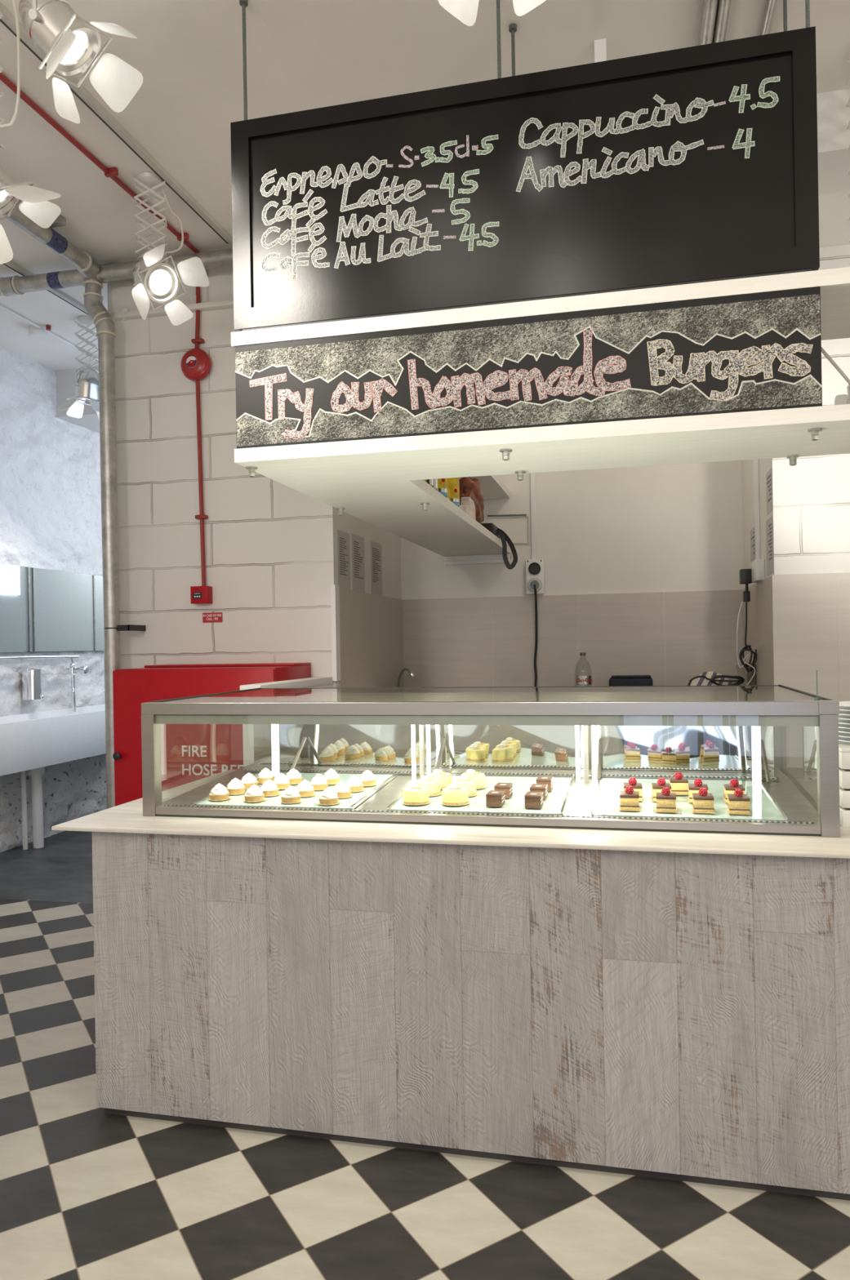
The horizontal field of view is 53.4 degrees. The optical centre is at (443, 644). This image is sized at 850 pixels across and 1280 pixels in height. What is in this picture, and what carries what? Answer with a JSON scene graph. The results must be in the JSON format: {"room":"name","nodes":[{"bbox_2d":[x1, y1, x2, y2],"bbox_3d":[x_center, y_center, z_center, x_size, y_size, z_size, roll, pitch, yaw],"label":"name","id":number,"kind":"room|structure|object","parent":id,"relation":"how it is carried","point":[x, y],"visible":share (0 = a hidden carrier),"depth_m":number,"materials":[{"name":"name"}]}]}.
{"room":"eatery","nodes":[
{"label":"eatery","id":0,"kind":"room"},
{"bbox_2d":[0,344,106,852],"bbox_3d":[-3.266,-0.361,6.774,0.065,3.840,7.400,-1,0,13],"label":"wall","id":1,"kind":"structure","parent":0,"point":[51,496],"depth_m":6.89,"materials":[{"name":"stone"}]},
{"bbox_2d":[22,668,43,700],"bbox_3d":[-3.193,0.315,6.593,0.124,0.244,0.125,-1,0,13],"label":"soap dispenser","id":2,"kind":"object","parent":1,"relation":"attached to","point":[32,677],"visible":1,"depth_m":6.54,"materials":[{"name":"silver metal"}]},
{"bbox_2d":[0,655,88,711],"bbox_3d":[-3.250,0.324,6.132,0.193,0.481,1.951,-1,0,13],"label":"tap","id":3,"kind":"object","parent":1,"relation":"attached to","point":[72,670],"visible":1,"depth_m":7.00,"materials":[{"name":"silver metal"}]},
{"bbox_2d":[0,564,103,652],"bbox_3d":[-3.263,-0.272,6.568,0.022,0.662,2.800,-1,0,13],"label":"mirror","id":4,"kind":"object","parent":1,"relation":"attached to","point":[42,610],"visible":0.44,"depth_m":6.83,"materials":[{"name":"grey mirror"}]},
{"bbox_2d":[0,704,106,849],"bbox_3d":[-3.101,1.046,6.383,0.370,1.021,2.700,-1,0,13],"label":"sink","id":5,"kind":"object","parent":1,"relation":"attached to","point":[31,742],"visible":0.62,"depth_m":6.42,"materials":[{"name":"white ceramic"}]},
{"bbox_2d":[54,366,99,433],"bbox_3d":[-2.149,-2.105,8.501,1.570,0.390,3.330,-1,0,13],"label":"wall","id":6,"kind":"structure","parent":0,"point":[65,388],"depth_m":7.02,"materials":[{"name":"grey paint"}]},
{"bbox_2d":[106,266,401,767],"bbox_3d":[-0.921,-0.401,6.952,1.444,3.840,5.830,-1,0,13],"label":"wall","id":7,"kind":"structure","parent":0,"point":[271,562],"depth_m":5.09,"materials":[{"name":"brick"}]},
{"bbox_2d":[0,72,208,586],"bbox_3d":[-1.784,-1.325,3.461,0.150,1.963,3.586,-1,0,13],"label":"conduit","id":8,"kind":"object","parent":7,"relation":"attached to","point":[113,172],"visible":0.74,"depth_m":4.75,"materials":[{"name":"metal"}]},
{"bbox_2d":[0,204,232,808],"bbox_3d":[-2.423,-0.376,3.747,2.850,3.838,3.060,-1,0,13],"label":"drain pipe","id":9,"kind":"object","parent":7,"relation":"attached to","point":[89,273],"visible":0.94,"depth_m":5.01,"materials":[{"name":"metal"}]},
{"bbox_2d":[109,298,233,321],"bbox_3d":[-1.393,-2.019,5.044,1.350,0.034,0.052,-1,0,13],"label":"trim","id":10,"kind":"structure","parent":7,"relation":"attached to","point":[228,304],"depth_m":5.07,"materials":[{"name":"paint"}]},
{"bbox_2d":[180,348,211,381],"bbox_3d":[-1.484,-1.673,5.046,0.192,0.192,0.083,-1,0,13],"label":"bell","id":11,"kind":"object","parent":7,"relation":"attached to","point":[195,363],"visible":1,"depth_m":5.02,"materials":[{"name":"metal"}]},
{"bbox_2d":[190,586,212,604],"bbox_3d":[-1.449,-0.294,5.052,0.110,0.103,0.066,-1,0,13],"label":"fire alarm","id":12,"kind":"object","parent":7,"relation":"attached to","point":[198,594],"visible":1,"depth_m":5.02,"materials":[{"name":"red plastic"}]},
{"bbox_2d":[202,612,222,622],"bbox_3d":[-1.388,-0.161,5.070,0.126,0.058,0.007,-1,0,13],"label":"fire sign","id":13,"kind":"object","parent":7,"relation":"attached to","point":[212,616],"visible":1,"depth_m":5.07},
{"bbox_2d":[240,676,333,690],"bbox_3d":[-0.799,0.211,4.436,0.106,0.040,0.988,-1,0,13],"label":"trim","id":14,"kind":"structure","parent":7,"relation":"on","point":[316,681],"depth_m":4.37,"materials":[{"name":"white paint"}]},
{"bbox_2d":[330,584,340,680],"bbox_3d":[-0.629,-0.067,4.921,0.028,0.560,0.068,-1,0,13],"label":"trim","id":15,"kind":"structure","parent":7,"relation":"attached to","point":[335,597],"depth_m":4.89,"materials":[{"name":"white paint"}]},
{"bbox_2d":[337,529,350,590],"bbox_3d":[-0.600,-0.505,5.081,0.002,0.345,0.220,-1,0,13],"label":"paper notice","id":16,"kind":"object","parent":7,"relation":"attached to","point":[343,538],"visible":1,"depth_m":5.08,"materials":[{"name":"paper"}]},
{"bbox_2d":[338,537,348,575],"bbox_3d":[-0.599,-0.526,5.084,0.001,0.221,0.165,-1,0,13],"label":"print","id":17,"kind":"object","parent":16,"relation":"attached to","point":[343,541],"depth_m":5.08},
{"bbox_2d":[351,533,364,592],"bbox_3d":[-0.539,-0.511,5.352,0.002,0.355,0.245,-1,0,13],"label":"paper notice","id":18,"kind":"object","parent":7,"relation":"attached to","point":[357,542],"visible":1,"depth_m":5.35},
{"bbox_2d":[353,540,363,578],"bbox_3d":[-0.539,-0.532,5.352,0.001,0.227,0.176,-1,0,13],"label":"print","id":19,"kind":"object","parent":18,"relation":"attached to","point":[357,544],"depth_m":5.35},
{"bbox_2d":[338,588,404,688],"bbox_3d":[-0.453,0.589,5.646,0.013,1.842,1.420,-1,0,13],"label":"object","id":20,"kind":"structure","parent":7,"relation":"attached to","point":[371,629],"depth_m":5.54,"materials":[{"name":"beige tile"}]},
{"bbox_2d":[370,540,382,595],"bbox_3d":[-0.455,-0.512,5.730,0.002,0.355,0.250,-1,0,13],"label":"paper notice","id":21,"kind":"object","parent":7,"relation":"attached to","point":[375,548],"visible":1,"depth_m":5.72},
{"bbox_2d":[372,547,380,582],"bbox_3d":[-0.454,-0.534,5.731,0.001,0.227,0.181,-1,0,13],"label":"print","id":22,"kind":"object","parent":21,"relation":"attached to","point":[375,551],"depth_m":5.72},
{"bbox_2d":[0,831,849,1279],"bbox_3d":[-0.052,1.527,3.091,7.900,0.050,13.200,-1,0,13],"label":"floor","id":23,"kind":"structure","parent":0,"point":[87,1193],"depth_m":2.28,"materials":[{"name":"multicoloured tile"}]},
{"bbox_2d":[112,662,311,806],"bbox_3d":[-1.286,0.820,4.764,0.945,1.409,0.564,-1,0,13],"label":"cabinet","id":24,"kind":"object","parent":23,"relation":"on","point":[189,753],"visible":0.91,"depth_m":4.55,"materials":[{"name":"red metal"}]},
{"bbox_2d":[91,831,849,1200],"bbox_3d":[0.559,1.029,2.907,3.212,0.925,1.090,-1,0,13],"label":"counter","id":25,"kind":"object","parent":23,"relation":"on","point":[681,1016],"depth_m":2.44,"materials":[{"name":"grey wood"}]},
{"bbox_2d":[51,768,849,858],"bbox_3d":[0.501,0.561,2.960,3.332,0.012,1.248,-1,0,13],"label":"countertop","id":26,"kind":"structure","parent":25,"relation":"on","point":[127,817],"depth_m":2.51,"materials":[{"name":"stone"}]},
{"bbox_2d":[141,684,839,837],"bbox_3d":[0.149,0.369,3.073,2.191,0.384,0.939,-1,0,13],"label":"display case","id":27,"kind":"object","parent":26,"relation":"on","point":[587,734],"visible":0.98,"depth_m":2.89,"materials":[{"name":"silver metal"}]},
{"bbox_2d":[194,771,397,809],"bbox_3d":[-0.514,0.523,3.073,0.564,0.038,0.540,-1,0,13],"label":"display tray","id":28,"kind":"object","parent":27,"relation":"on","point":[357,798],"visible":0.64,"depth_m":2.90,"materials":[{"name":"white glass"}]},
{"bbox_2d":[208,782,230,800],"bbox_3d":[-0.778,0.509,2.928,0.072,0.054,0.072,-1,0,13],"label":"tart","id":29,"kind":"object","parent":28,"relation":"on","point":[219,793],"visible":1,"depth_m":2.91,"materials":[{"name":"white food"}]},
{"bbox_2d":[225,777,245,795],"bbox_3d":[-0.743,0.504,3.015,0.072,0.054,0.072,-1,0,-9],"label":"tart","id":30,"kind":"object","parent":28,"relation":"on","point":[235,786],"visible":0.96,"depth_m":2.99,"materials":[{"name":"white food"}]},
{"bbox_2d":[243,784,265,802],"bbox_3d":[-0.649,0.507,2.892,0.072,0.054,0.072,-1,0,-12],"label":"tart","id":31,"kind":"object","parent":28,"relation":"on","point":[254,793],"visible":1,"depth_m":2.87,"materials":[{"name":"white food"}]},
{"bbox_2d":[260,778,279,796],"bbox_3d":[-0.614,0.502,2.973,0.072,0.054,0.072,-1,0,8],"label":"tart","id":32,"kind":"object","parent":28,"relation":"on","point":[268,788],"visible":0.95,"depth_m":2.95,"materials":[{"name":"white food"}]},
{"bbox_2d":[273,773,290,789],"bbox_3d":[-0.593,0.496,3.080,0.072,0.054,0.072,-1,0,-23],"label":"tart","id":33,"kind":"object","parent":28,"relation":"on","point":[282,781],"visible":0.87,"depth_m":3.06,"materials":[{"name":"white food"}]},
{"bbox_2d":[280,785,301,803],"bbox_3d":[-0.517,0.505,2.857,0.072,0.054,0.072,-1,0,18],"label":"tart","id":34,"kind":"object","parent":28,"relation":"on","point":[290,795],"visible":1,"depth_m":2.83,"materials":[{"name":"white food"}]},
{"bbox_2d":[295,779,315,796],"bbox_3d":[-0.484,0.499,2.949,0.072,0.054,0.072,-1,0,0],"label":"tart","id":35,"kind":"object","parent":28,"relation":"on","point":[304,788],"visible":0.95,"depth_m":2.93,"materials":[{"name":"white food"}]},
{"bbox_2d":[310,773,328,790],"bbox_3d":[-0.450,0.494,3.048,0.072,0.054,0.072,-1,0,44],"label":"tart","id":36,"kind":"object","parent":28,"relation":"on","point":[318,782],"visible":0.93,"depth_m":3.03,"materials":[{"name":"white food"}]},
{"bbox_2d":[318,786,339,804],"bbox_3d":[-0.383,0.503,2.818,0.072,0.054,0.072,-1,0,-19],"label":"tart","id":37,"kind":"object","parent":28,"relation":"on","point":[328,796],"visible":1,"depth_m":2.80,"materials":[{"name":"white food"}]},
{"bbox_2d":[333,780,351,798],"bbox_3d":[-0.352,0.498,2.913,0.072,0.054,0.072,-1,0,-43],"label":"tart","id":38,"kind":"object","parent":28,"relation":"on","point":[341,788],"visible":0.88,"depth_m":2.89,"materials":[{"name":"white food"}]},
{"bbox_2d":[346,774,364,791],"bbox_3d":[-0.318,0.492,3.004,0.072,0.054,0.072,-1,0,-2],"label":"tart","id":39,"kind":"object","parent":28,"relation":"on","point":[355,784],"visible":0.91,"depth_m":2.98,"materials":[{"name":"white food"}]},
{"bbox_2d":[359,769,377,786],"bbox_3d":[-0.279,0.487,3.093,0.072,0.054,0.072,-1,0,-30],"label":"tart","id":40,"kind":"object","parent":28,"relation":"on","point":[368,779],"visible":0.89,"depth_m":3.07,"materials":[{"name":"white food"}]},
{"bbox_2d":[386,773,574,814],"bbox_3d":[0.150,0.512,2.924,0.564,0.038,0.540,-1,0,13],"label":"display tray","id":41,"kind":"object","parent":27,"relation":"on","point":[555,802],"visible":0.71,"depth_m":2.78,"materials":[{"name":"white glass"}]},
{"bbox_2d":[401,783,430,804],"bbox_3d":[-0.091,0.491,2.791,0.094,0.063,0.094,-1,0,13],"label":"cheesecake","id":42,"kind":"object","parent":41,"relation":"on","point":[414,794],"visible":1,"depth_m":2.76,"materials":[{"name":"yellow food"}]},
{"bbox_2d":[415,775,441,796],"bbox_3d":[-0.054,0.484,2.913,0.094,0.063,0.094,-1,0,22],"label":"cheesecake","id":43,"kind":"object","parent":41,"relation":"on","point":[433,784],"visible":0.84,"depth_m":2.88,"materials":[{"name":"yellow food"}]},
{"bbox_2d":[427,768,452,789],"bbox_3d":[-0.013,0.478,3.018,0.094,0.063,0.094,-1,0,8],"label":"cheesecake","id":44,"kind":"object","parent":41,"relation":"on","point":[445,778],"visible":0.77,"depth_m":2.99,"materials":[{"name":"yellow food"}]},
{"bbox_2d":[440,783,469,805],"bbox_3d":[0.038,0.489,2.768,0.094,0.063,0.094,-1,0,-3],"label":"cheesecake","id":45,"kind":"object","parent":41,"relation":"on","point":[452,795],"visible":1,"depth_m":2.73,"materials":[{"name":"yellow food"}]},
{"bbox_2d":[451,776,477,796],"bbox_3d":[0.069,0.482,2.889,0.094,0.063,0.094,-1,0,10],"label":"cheesecake","id":46,"kind":"object","parent":41,"relation":"on","point":[460,781],"visible":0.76,"depth_m":2.86,"materials":[{"name":"yellow food"}]},
{"bbox_2d":[461,768,486,789],"bbox_3d":[0.104,0.476,3.003,0.094,0.063,0.094,-1,0,16],"label":"cheesecake","id":47,"kind":"object","parent":41,"relation":"on","point":[470,774],"visible":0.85,"depth_m":2.97,"materials":[{"name":"yellow food"}]},
{"bbox_2d":[485,790,505,807],"bbox_3d":[0.168,0.497,2.732,0.052,0.042,0.077,-1,0,13],"label":"slice","id":48,"kind":"object","parent":41,"relation":"on","point":[496,798],"visible":1,"depth_m":2.70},
{"bbox_2d":[524,791,542,808],"bbox_3d":[0.288,0.496,2.697,0.052,0.042,0.077,-1,0,13],"label":"slice","id":49,"kind":"object","parent":41,"relation":"on","point":[532,799],"visible":1,"depth_m":2.66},
{"bbox_2d":[253,724,773,775],"bbox_3d":[0.206,0.347,3.326,2.060,0.302,0.004,-1,0,13],"label":"mirror","id":50,"kind":"object","parent":27,"relation":"on","point":[709,750],"depth_m":3.30,"materials":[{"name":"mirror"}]},
{"bbox_2d":[591,777,787,821],"bbox_3d":[0.784,0.501,2.783,0.564,0.038,0.540,-1,0,13],"label":"display tray","id":51,"kind":"object","parent":27,"relation":"on","point":[762,806],"visible":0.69,"depth_m":2.68,"materials":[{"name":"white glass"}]},
{"bbox_2d":[619,786,639,811],"bbox_3d":[0.580,0.476,2.637,0.062,0.071,0.082,-1,0,13],"label":"slice","id":52,"kind":"object","parent":51,"relation":"on","point":[628,798],"visible":1,"depth_m":2.60,"materials":[{"name":"food"}]},
{"bbox_2d":[622,777,643,801],"bbox_3d":[0.617,0.469,2.759,0.062,0.071,0.082,-1,0,10],"label":"slice","id":53,"kind":"object","parent":51,"relation":"on","point":[632,781],"visible":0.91,"depth_m":2.73,"materials":[{"name":"food"}]},
{"bbox_2d":[651,777,671,801],"bbox_3d":[0.707,0.467,2.741,0.062,0.071,0.082,-1,0,11],"label":"slice","id":54,"kind":"object","parent":51,"relation":"on","point":[657,787],"visible":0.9,"depth_m":2.72,"materials":[{"name":"food"}]},
{"bbox_2d":[655,786,676,813],"bbox_3d":[0.686,0.475,2.604,0.062,0.071,0.082,-1,0,15],"label":"slice","id":55,"kind":"object","parent":51,"relation":"on","point":[665,800],"visible":1,"depth_m":2.57,"materials":[{"name":"food"}]},
{"bbox_2d":[668,771,688,795],"bbox_3d":[0.785,0.461,2.825,0.062,0.071,0.082,-1,0,11],"label":"slice","id":56,"kind":"object","parent":51,"relation":"on","point":[679,784],"visible":0.93,"depth_m":2.79,"materials":[{"name":"food"}]},
{"bbox_2d":[688,778,708,802],"bbox_3d":[0.817,0.466,2.713,0.062,0.071,0.082,-1,0,14],"label":"slice","id":57,"kind":"object","parent":51,"relation":"on","point":[692,788],"visible":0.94,"depth_m":2.69,"materials":[{"name":"food"}]},
{"bbox_2d":[692,787,715,813],"bbox_3d":[0.793,0.473,2.582,0.062,0.071,0.082,-1,0,14],"label":"slice","id":58,"kind":"object","parent":51,"relation":"on","point":[703,802],"visible":1,"depth_m":2.55,"materials":[{"name":"food"}]},
{"bbox_2d":[723,778,745,803],"bbox_3d":[0.926,0.464,2.693,0.062,0.071,0.082,-1,0,14],"label":"slice","id":59,"kind":"object","parent":51,"relation":"on","point":[728,788],"visible":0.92,"depth_m":2.67,"materials":[{"name":"food"}]},
{"bbox_2d":[726,788,751,814],"bbox_3d":[0.892,0.471,2.557,0.062,0.071,0.082,-1,0,14],"label":"slice","id":60,"kind":"object","parent":51,"relation":"on","point":[738,803],"visible":1,"depth_m":2.52,"materials":[{"name":"food"}]},
{"bbox_2d":[838,740,849,827],"bbox_3d":[1.337,0.423,2.603,0.260,0.234,0.260,-1,0,13],"label":"stacked cups","id":61,"kind":"object","parent":26,"relation":"on","point":[843,747],"visible":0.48,"depth_m":2.50,"materials":[{"name":"white ceramic"}]},
{"bbox_2d":[0,0,849,370],"bbox_3d":[-0.143,-2.387,3.098,7.950,0.100,13.200,-1,0,13],"label":"ceiling","id":62,"kind":"structure","parent":0,"point":[302,55],"depth_m":3.44,"materials":[{"name":"paint"}]},
{"bbox_2d":[0,0,61,264],"bbox_3d":[-1.446,-1.806,2.853,0.358,1.016,0.326,-1,0,13],"label":"spotlight","id":63,"kind":"object","parent":62,"relation":"hanging from","point":[35,205],"visible":1,"depth_m":2.83,"materials":[{"name":"white metal"}]},
{"bbox_2d":[3,260,88,315],"bbox_3d":[-2.725,-2.277,4.495,0.041,0.026,4.600,-1,0,13],"label":"track","id":64,"kind":"object","parent":62,"relation":"attached to","point":[14,266],"visible":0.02,"depth_m":5.46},
{"bbox_2d":[0,304,94,356],"bbox_3d":[-2.900,-2.252,6.122,0.176,0.070,1.500,-1,0,13],"label":"conduit","id":65,"kind":"object","parent":62,"relation":"attached to","point":[36,331],"visible":0.94,"depth_m":6.05,"materials":[{"name":"metal"}]},
{"bbox_2d":[55,315,99,421],"bbox_3d":[-2.538,-1.941,5.959,0.358,0.705,0.332,-1,0,-17],"label":"spotlight","id":66,"kind":"object","parent":62,"relation":"hanging from","point":[86,383],"visible":0.84,"depth_m":5.91,"materials":[{"name":"white metal"}]},
{"bbox_2d":[18,0,142,124],"bbox_3d":[-1.099,-1.991,2.645,0.330,0.657,0.358,-1,0,37],"label":"spotlight","id":67,"kind":"object","parent":62,"relation":"hanging from","point":[70,44],"visible":1,"depth_m":2.65,"materials":[{"name":"white metal"}]},
{"bbox_2d":[0,2,232,244],"bbox_3d":[-1.661,-2.296,2.848,0.041,0.026,4.050,-1,0,13],"label":"track","id":68,"kind":"object","parent":62,"relation":"attached to","point":[7,19],"visible":0.8,"depth_m":3.80,"materials":[{"name":"metal"}]},
{"bbox_2d":[131,171,208,325],"bbox_3d":[-1.377,-1.940,4.105,0.379,0.749,0.336,-1,0,13],"label":"spotlight","id":69,"kind":"object","parent":62,"relation":"hanging from","point":[159,282],"visible":0.99,"depth_m":4.16,"materials":[{"name":"white metal"}]},
{"bbox_2d":[239,0,257,476],"bbox_3d":[-0.707,-1.466,3.049,0.042,1.722,0.042,-1,0,13],"label":"rod","id":70,"kind":"object","parent":62,"relation":"hanging from","point":[243,3],"visible":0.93,"depth_m":3.04,"materials":[{"name":"metal"}]},
{"bbox_2d":[231,266,849,499],"bbox_3d":[1.065,-1.102,4.295,2.957,0.048,3.385,-1,0,13],"label":"shelf","id":71,"kind":"object","parent":70,"relation":"hanging from","point":[834,283],"visible":0.33,"depth_m":2.74,"materials":[{"name":"white wood"}]},
{"bbox_2d":[230,26,819,331],"bbox_3d":[0.197,-1.479,2.774,1.915,0.735,0.040,-1,0,13],"label":"menu board","id":72,"kind":"object","parent":71,"relation":"on","point":[696,164],"visible":1,"depth_m":2.74,"materials":[{"name":"black paint"}]},
{"bbox_2d":[235,286,822,448],"bbox_3d":[0.206,-0.882,2.768,1.918,0.361,0.026,-1,0,13],"label":"sign","id":73,"kind":"object","parent":71,"relation":"hanging from","point":[762,351],"visible":1,"depth_m":2.73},
{"bbox_2d":[234,404,849,564],"bbox_3d":[1.075,-0.661,4.296,2.952,0.109,3.389,-1,0,13],"label":"shelf","id":74,"kind":"object","parent":70,"relation":"hanging from","point":[380,482],"visible":0.98,"depth_m":2.95,"materials":[{"name":"white wood"}]},
{"bbox_2d":[446,477,459,506],"bbox_3d":[0.037,-0.801,4.344,0.086,0.205,0.086,-1,0,13],"label":"carton","id":75,"kind":"object","parent":74,"relation":"on","point":[453,489],"visible":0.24,"depth_m":4.30,"materials":[{"name":"cardboard"}]},
{"bbox_2d":[458,497,475,519],"bbox_3d":[0.129,-0.755,4.682,0.045,0.109,0.280,-1,0,13],"label":"carton","id":76,"kind":"object","parent":74,"relation":"on","point":[467,504],"visible":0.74,"depth_m":4.63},
{"bbox_2d":[458,476,484,524],"bbox_3d":[0.144,-0.860,5.140,0.197,0.312,0.509,-1,0,13],"label":"leather bag","id":77,"kind":"object","parent":74,"relation":"on","point":[468,487],"visible":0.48,"depth_m":4.99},
{"bbox_2d":[480,523,517,569],"bbox_3d":[0.344,-0.641,5.608,0.288,0.294,0.300,-1,0,13],"label":"cable","id":78,"kind":"object","parent":74,"relation":"on","point":[501,535],"visible":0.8,"depth_m":5.60,"materials":[{"name":"plastic"}]},
{"bbox_2d":[437,0,546,26],"bbox_3d":[0.137,-2.026,2.203,0.316,0.630,0.308,-1,0,44],"label":"spotlight","id":79,"kind":"object","parent":62,"relation":"hanging from","point":[465,11],"visible":1,"depth_m":2.32,"materials":[{"name":"white metal"}]},
{"bbox_2d":[496,0,511,460],"bbox_3d":[0.195,-1.481,2.846,0.042,1.722,0.042,-1,0,-5],"label":"rod","id":80,"kind":"object","parent":62,"relation":"hanging from","point":[505,452],"visible":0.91,"depth_m":2.84,"materials":[{"name":"metal"}]},
{"bbox_2d":[508,23,525,480],"bbox_3d":[0.277,-1.483,3.202,0.042,1.722,0.042,-1,0,34],"label":"rod","id":81,"kind":"object","parent":62,"relation":"hanging from","point":[512,27],"visible":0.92,"depth_m":3.20,"materials":[{"name":"metal"}]},
{"bbox_2d":[594,38,606,62],"bbox_3d":[0.618,-2.289,3.322,0.045,0.119,0.090,-1,0,13],"label":"bracket","id":82,"kind":"object","parent":62,"relation":"attached to","point":[600,45],"visible":0.82,"depth_m":3.28,"materials":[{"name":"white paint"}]},
{"bbox_2d":[697,0,717,45],"bbox_3d":[1.079,-2.327,3.563,0.054,0.059,2.240,-1,0,13],"label":"pipe","id":83,"kind":"object","parent":62,"relation":"attached to","point":[707,24],"visible":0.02,"depth_m":3.13,"materials":[{"name":"metal"}]},
{"bbox_2d":[712,0,730,43],"bbox_3d":[1.128,-2.332,3.552,0.046,0.051,2.240,-1,0,13],"label":"pipe","id":84,"kind":"object","parent":62,"relation":"attached to","point":[723,6],"visible":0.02,"depth_m":3.13,"materials":[{"name":"metal"}]},
{"bbox_2d":[760,0,776,35],"bbox_3d":[1.293,-2.341,3.515,0.034,0.039,2.240,-1,0,13],"label":"pipe","id":85,"kind":"object","parent":62,"relation":"attached to","point":[771,5],"visible":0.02,"depth_m":3.13,"materials":[{"name":"metal"}]},
{"bbox_2d":[782,0,799,466],"bbox_3d":[1.232,-1.499,3.014,0.042,1.722,0.042,-1,0,-39],"label":"rod","id":86,"kind":"object","parent":62,"relation":"hanging from","point":[793,458],"visible":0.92,"depth_m":3.01,"materials":[{"name":"metal"}]},
{"bbox_2d":[804,0,822,440],"bbox_3d":[1.144,-1.498,2.637,0.042,1.722,0.042,-1,0,-22],"label":"rod","id":87,"kind":"object","parent":62,"relation":"hanging from","point":[815,431],"visible":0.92,"depth_m":2.63,"materials":[{"name":"metal"}]},
{"bbox_2d":[400,460,743,599],"bbox_3d":[1.006,-0.435,6.140,2.700,3.840,0.174,-1,0,13],"label":"wall","id":88,"kind":"structure","parent":0,"point":[678,527],"depth_m":6.01,"materials":[{"name":"paint"}]},
{"bbox_2d":[484,472,537,559],"bbox_3d":[0.452,-1.158,6.161,0.435,1.095,0.020,-1,0,13],"label":"cable trunking","id":89,"kind":"object","parent":88,"relation":"attached to","point":[533,509],"visible":0.62,"depth_m":6.11,"materials":[{"name":"white paint"}]},
{"bbox_2d":[525,558,544,594],"bbox_3d":[0.661,-0.485,6.080,0.131,0.251,0.062,-1,0,13],"label":"outlet","id":90,"kind":"object","parent":88,"relation":"attached to","point":[535,575],"visible":1,"depth_m":6.05,"materials":[{"name":"white plastic"}]},
{"bbox_2d":[533,584,537,686],"bbox_3d":[0.659,-0.052,6.073,0.034,0.753,0.058,-1,0,13],"label":"power cable","id":91,"kind":"object","parent":90,"relation":"hanging from","point":[535,588],"visible":0.97,"depth_m":6.08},
{"bbox_2d":[402,589,743,687],"bbox_3d":[0.890,0.566,6.074,2.430,1.842,0.016,-1,0,13],"label":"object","id":92,"kind":"structure","parent":88,"relation":"attached to","point":[447,642],"depth_m":6.06,"materials":[{"name":"beige tile"}]},
{"bbox_2d":[741,244,849,588],"bbox_3d":[3.138,-0.472,5.010,2.445,3.840,1.450,-1,0,13],"label":"wall","id":93,"kind":"structure","parent":0,"point":[811,510],"depth_m":4.52,"materials":[{"name":"paint"}]},
{"bbox_2d":[491,573,839,701],"bbox_3d":[1.453,0.105,5.562,2.434,0.945,0.648,-1,0,44],"label":"trim","id":94,"kind":"structure","parent":93,"relation":"attached to","point":[837,573],"depth_m":5.91,"materials":[{"name":"tile"}]},
{"bbox_2d":[750,458,764,582],"bbox_3d":[1.854,-0.751,5.009,0.048,0.758,0.250,-1,0,13],"label":"cable trunking","id":95,"kind":"object","parent":93,"relation":"attached to","point":[757,566],"visible":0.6,"depth_m":5.04,"materials":[{"name":"white plastic"}]},
{"bbox_2d":[738,568,757,672],"bbox_3d":[1.840,-0.142,5.122,0.104,0.625,0.080,-1,0,13],"label":"power adapter","id":96,"kind":"object","parent":95,"relation":"attached to","point":[745,575],"visible":1,"depth_m":5.10,"materials":[{"name":"black plastic"}]},
{"bbox_2d":[742,576,773,685],"bbox_3d":[1.938,0.548,5.194,0.015,1.842,1.260,-1,0,13],"label":"trim","id":97,"kind":"structure","parent":93,"relation":"attached to","point":[759,609],"depth_m":5.00,"materials":[{"name":"beige tile"}]},
{"bbox_2d":[765,467,772,515],"bbox_3d":[1.802,-0.844,4.677,0.002,0.230,0.200,-1,0,13],"label":"paper notice","id":98,"kind":"object","parent":93,"relation":"attached to","point":[769,475],"visible":1,"depth_m":4.67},
{"bbox_2d":[765,515,773,575],"bbox_3d":[1.811,-0.544,4.691,0.002,0.310,0.230,-1,0,13],"label":"paper notice","id":99,"kind":"object","parent":93,"relation":"attached to","point":[769,522],"visible":1,"depth_m":4.68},
{"bbox_2d":[771,572,849,778],"bbox_3d":[2.891,0.530,4.317,2.258,1.845,0.020,-1,0,13],"label":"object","id":100,"kind":"structure","parent":93,"relation":"attached to","point":[805,611],"depth_m":4.52,"materials":[{"name":"tile"}]},
{"bbox_2d":[821,346,849,404],"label":"spotlight","id":101,"kind":"object","parent":93,"relation":"hanging from","point":[842,399],"depth_m":3.36,"materials":[{"name":"white metal"}]},
{"bbox_2d":[816,88,849,247],"bbox_3d":[2.777,-2.260,3.855,2.185,0.254,0.950,-1,0,13],"label":"ceiling","id":102,"kind":"structure","parent":0,"point":[833,114],"depth_m":3.75,"materials":[{"name":"white paint"}]},
{"bbox_3d":[1.304,1.505,5.262,6.200,0.050,1.970,-1,0,13],"label":"floor","id":103,"kind":"structure","parent":0,"visible":0},
{"bbox_3d":[0.814,0.906,5.718,2.415,1.165,0.710,-1,0,13],"label":"countertop","id":104,"kind":"structure","parent":103,"relation":"on","visible":0},
{"bbox_2d":[608,675,653,686],"bbox_3d":[1.237,0.261,5.586,0.280,0.108,0.160,-1,0,13],"label":"case","id":105,"kind":"object","parent":104,"relation":"on","point":[615,680],"visible":0.74,"depth_m":5.51,"materials":[{"name":"plastic"}]},
{"bbox_2d":[687,671,732,685],"bbox_3d":[1.716,0.238,5.427,0.315,0.130,0.220,-1,0,13],"label":"striped cloth","id":106,"kind":"object","parent":104,"relation":"on","point":[709,674],"visible":0.51,"depth_m":5.36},
{"bbox_2d":[688,675,744,685],"bbox_3d":[1.687,0.250,5.245,0.348,0.115,0.112,-1,0,13],"label":"coiled cable","id":107,"kind":"object","parent":104,"relation":"on","point":[713,680],"visible":0.8,"depth_m":5.22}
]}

